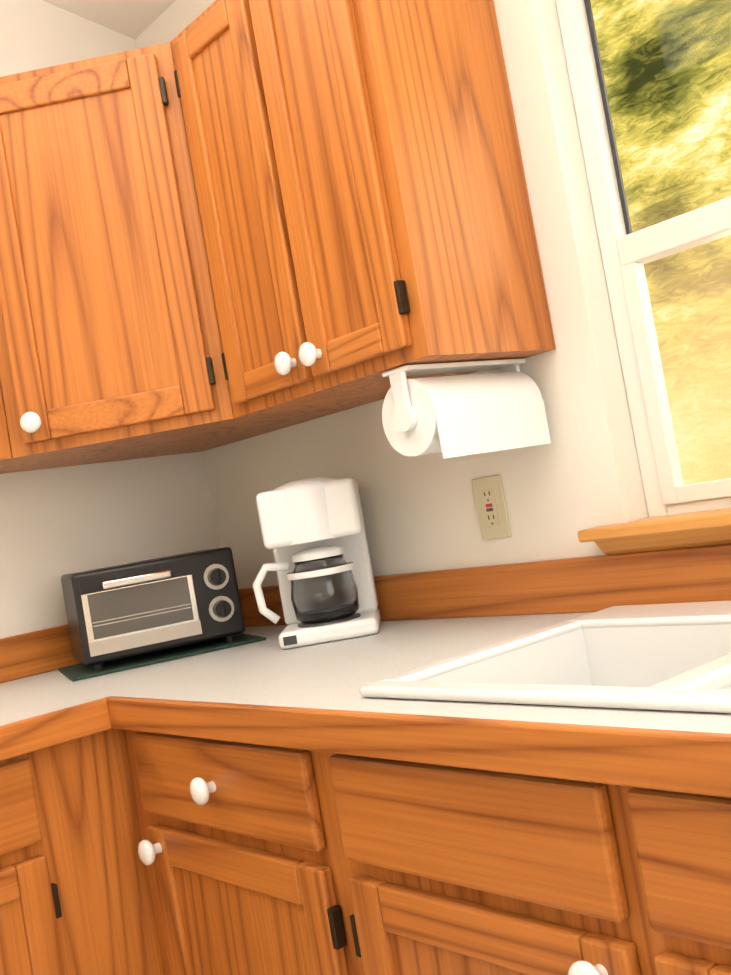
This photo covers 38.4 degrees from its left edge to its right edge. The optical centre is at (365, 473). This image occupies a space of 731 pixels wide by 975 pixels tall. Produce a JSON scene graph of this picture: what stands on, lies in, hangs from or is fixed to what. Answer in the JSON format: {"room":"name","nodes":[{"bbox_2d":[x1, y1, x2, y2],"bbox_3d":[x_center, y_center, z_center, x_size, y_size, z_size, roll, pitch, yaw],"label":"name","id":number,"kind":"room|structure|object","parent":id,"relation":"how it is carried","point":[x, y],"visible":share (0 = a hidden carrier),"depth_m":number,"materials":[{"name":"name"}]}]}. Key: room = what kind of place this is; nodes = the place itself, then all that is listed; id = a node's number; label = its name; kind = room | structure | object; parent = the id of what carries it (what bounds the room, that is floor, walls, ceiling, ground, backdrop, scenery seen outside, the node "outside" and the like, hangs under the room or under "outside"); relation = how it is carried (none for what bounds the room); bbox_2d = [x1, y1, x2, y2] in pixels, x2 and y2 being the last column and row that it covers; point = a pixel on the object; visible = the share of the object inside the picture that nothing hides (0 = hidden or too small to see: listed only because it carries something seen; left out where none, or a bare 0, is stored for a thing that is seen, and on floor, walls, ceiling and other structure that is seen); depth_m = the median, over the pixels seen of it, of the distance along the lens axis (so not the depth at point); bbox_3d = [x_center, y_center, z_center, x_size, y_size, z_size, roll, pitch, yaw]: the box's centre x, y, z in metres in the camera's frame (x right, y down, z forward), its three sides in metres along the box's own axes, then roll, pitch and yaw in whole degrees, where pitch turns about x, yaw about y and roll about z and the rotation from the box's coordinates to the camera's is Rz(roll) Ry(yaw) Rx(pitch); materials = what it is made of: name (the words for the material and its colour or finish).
{"room":"kitchen","nodes":[
{"label":"kitchen","id":0,"kind":"room"},
{"bbox_2d":[43,0,174,38],"bbox_3d":[0.032,-1.577,0.489,2.073,0.602,4.540,-8,-2,-40],"label":"ceiling","id":1,"kind":"structure","parent":0,"point":[134,19],"depth_m":2.60,"materials":[{"name":"white paint"}]},
{"bbox_2d":[0,0,219,638],"bbox_3d":[-1.173,-0.131,2.134,2.073,3.100,0.120,-8,-2,-40],"label":"wall","id":2,"kind":"structure","parent":0,"point":[56,524],"depth_m":2.49,"materials":[{"name":"white paint"}]},
{"bbox_2d":[0,387,11,462],"bbox_3d":[-1.002,-0.354,1.999,0.458,0.743,0.354,-8,-2,-40],"label":"upper cabinet","id":3,"kind":"object","parent":2,"relation":"attached to","point":[5,452],"visible":1,"depth_m":2.04,"materials":[{"name":"brown wood"}]},
{"bbox_2d":[0,42,350,473],"bbox_3d":[-0.516,-0.430,2.251,0.619,0.743,0.609,-8,-2,-40],"label":"upper cabinet","id":4,"kind":"object","parent":2,"relation":"attached to","point":[110,346],"visible":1,"depth_m":2.03,"materials":[{"name":"brown wood"}]},
{"bbox_2d":[135,0,648,588],"bbox_3d":[0.966,-0.533,1.085,0.120,3.100,4.300,-8,-2,-40],"label":"wall","id":5,"kind":"structure","parent":0,"point":[573,478],"depth_m":1.82,"materials":[{"name":"white paint"}]},
{"bbox_2d":[170,0,555,417],"bbox_3d":[-0.047,-0.522,1.894,0.354,0.743,0.550,-8,-2,-40],"label":"upper cabinet","id":6,"kind":"object","parent":5,"relation":"attached to","point":[364,208],"visible":1,"depth_m":1.73,"materials":[{"name":"brown wood"}]},
{"bbox_2d":[382,358,550,458],"bbox_3d":[0.165,-0.105,1.753,0.285,0.155,0.126,-8,-2,-40],"label":"paper towel holder","id":7,"kind":"object","parent":6,"relation":"attached to","point":[455,416],"visible":1,"depth_m":1.69,"materials":[{"name":"white paper"}]},
{"bbox_2d":[472,474,511,539],"bbox_3d":[0.232,0.064,1.940,0.008,0.116,0.072,-8,-2,-40],"label":"outlet","id":8,"kind":"object","parent":5,"relation":"attached to","point":[491,507],"visible":1,"depth_m":1.93,"materials":[{"name":"beige plastic"}]},
{"bbox_2d":[555,0,730,516],"bbox_3d":[0.678,-0.469,1.463,0.062,1.022,0.858,-8,-2,-40],"label":"window","id":9,"kind":"structure","parent":5,"relation":"in","point":[627,253],"depth_m":1.75,"materials":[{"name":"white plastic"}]},
{"bbox_2d":[578,508,730,554],"bbox_3d":[0.704,0.048,1.394,0.122,0.051,0.970,-8,-2,-40],"label":"window sill","id":10,"kind":"structure","parent":5,"relation":"attached to","point":[692,529],"depth_m":1.62,"materials":[{"name":"brown wood"}]},
{"bbox_3d":[0.498,1.129,0.401,2.073,0.060,4.540,-8,-2,-40],"label":"floor","id":11,"kind":"structure","parent":0,"visible":0},
{"bbox_2d":[0,728,155,974],"bbox_3d":[-0.267,0.849,2.154,0.645,0.864,0.728,-8,-2,-40],"label":"base cabinet","id":12,"kind":"object","parent":11,"relation":"on","point":[126,852],"depth_m":1.70,"materials":[{"name":"brown wood"}]},
{"bbox_2d":[0,636,99,760],"bbox_3d":[-0.782,0.415,1.852,0.360,0.142,0.654,-8,-2,-40],"label":"countertop","id":13,"kind":"structure","parent":12,"relation":"on","point":[41,707],"depth_m":1.88,"materials":[{"name":"laminate"}]},
{"bbox_2d":[0,544,730,797],"bbox_3d":[0.386,0.195,1.260,0.682,0.142,3.098,-8,-2,-40],"label":"countertop","id":14,"kind":"structure","parent":12,"relation":"on","point":[269,691],"depth_m":1.57,"materials":[{"name":"laminate"}]},
{"bbox_2d":[58,633,265,680],"bbox_3d":[-0.441,0.388,2.252,0.400,0.005,0.270,-9,-2,-22],"label":"mat","id":15,"kind":"object","parent":14,"relation":"on","point":[81,671],"visible":0.77,"depth_m":2.19,"materials":[{"name":"green"}]},
{"bbox_2d":[61,547,244,670],"bbox_3d":[-0.454,0.286,2.243,0.335,0.200,0.240,-9,-2,-22],"label":"toaster oven","id":16,"kind":"object","parent":15,"relation":"on","point":[117,612],"visible":1,"depth_m":2.15,"materials":[{"name":"black metal"}]},
{"bbox_2d":[252,477,380,648],"bbox_3d":[-0.111,0.169,2.078,0.231,0.313,0.213,-10,-2,2],"label":"coffee maker","id":17,"kind":"object","parent":14,"relation":"on","point":[314,535],"visible":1,"depth_m":1.99,"materials":[{"name":"white plastic"}]},
{"bbox_2d":[360,601,730,712],"bbox_3d":[0.480,0.292,1.190,0.544,0.217,0.844,-8,-2,-40],"label":"sink","id":18,"kind":"object","parent":14,"relation":"in","point":[673,656],"visible":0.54,"depth_m":1.45,"materials":[{"name":"white ceramic"}]},
{"bbox_2d":[116,729,671,974],"bbox_3d":[0.079,0.776,1.740,0.645,0.864,0.475,-8,-2,-40],"label":"base cabinet","id":19,"kind":"object","parent":11,"relation":"on","point":[255,859],"depth_m":1.27,"materials":[{"name":"brown wood"}]},
{"label":"outside","id":20,"kind":"structure","parent":0,"visible":0},
{"bbox_2d":[590,0,730,484],"bbox_3d":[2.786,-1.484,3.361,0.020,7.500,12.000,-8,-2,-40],"label":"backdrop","id":21,"kind":"structure","parent":20,"point":[651,78],"depth_m":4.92,"materials":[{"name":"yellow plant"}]}
]}

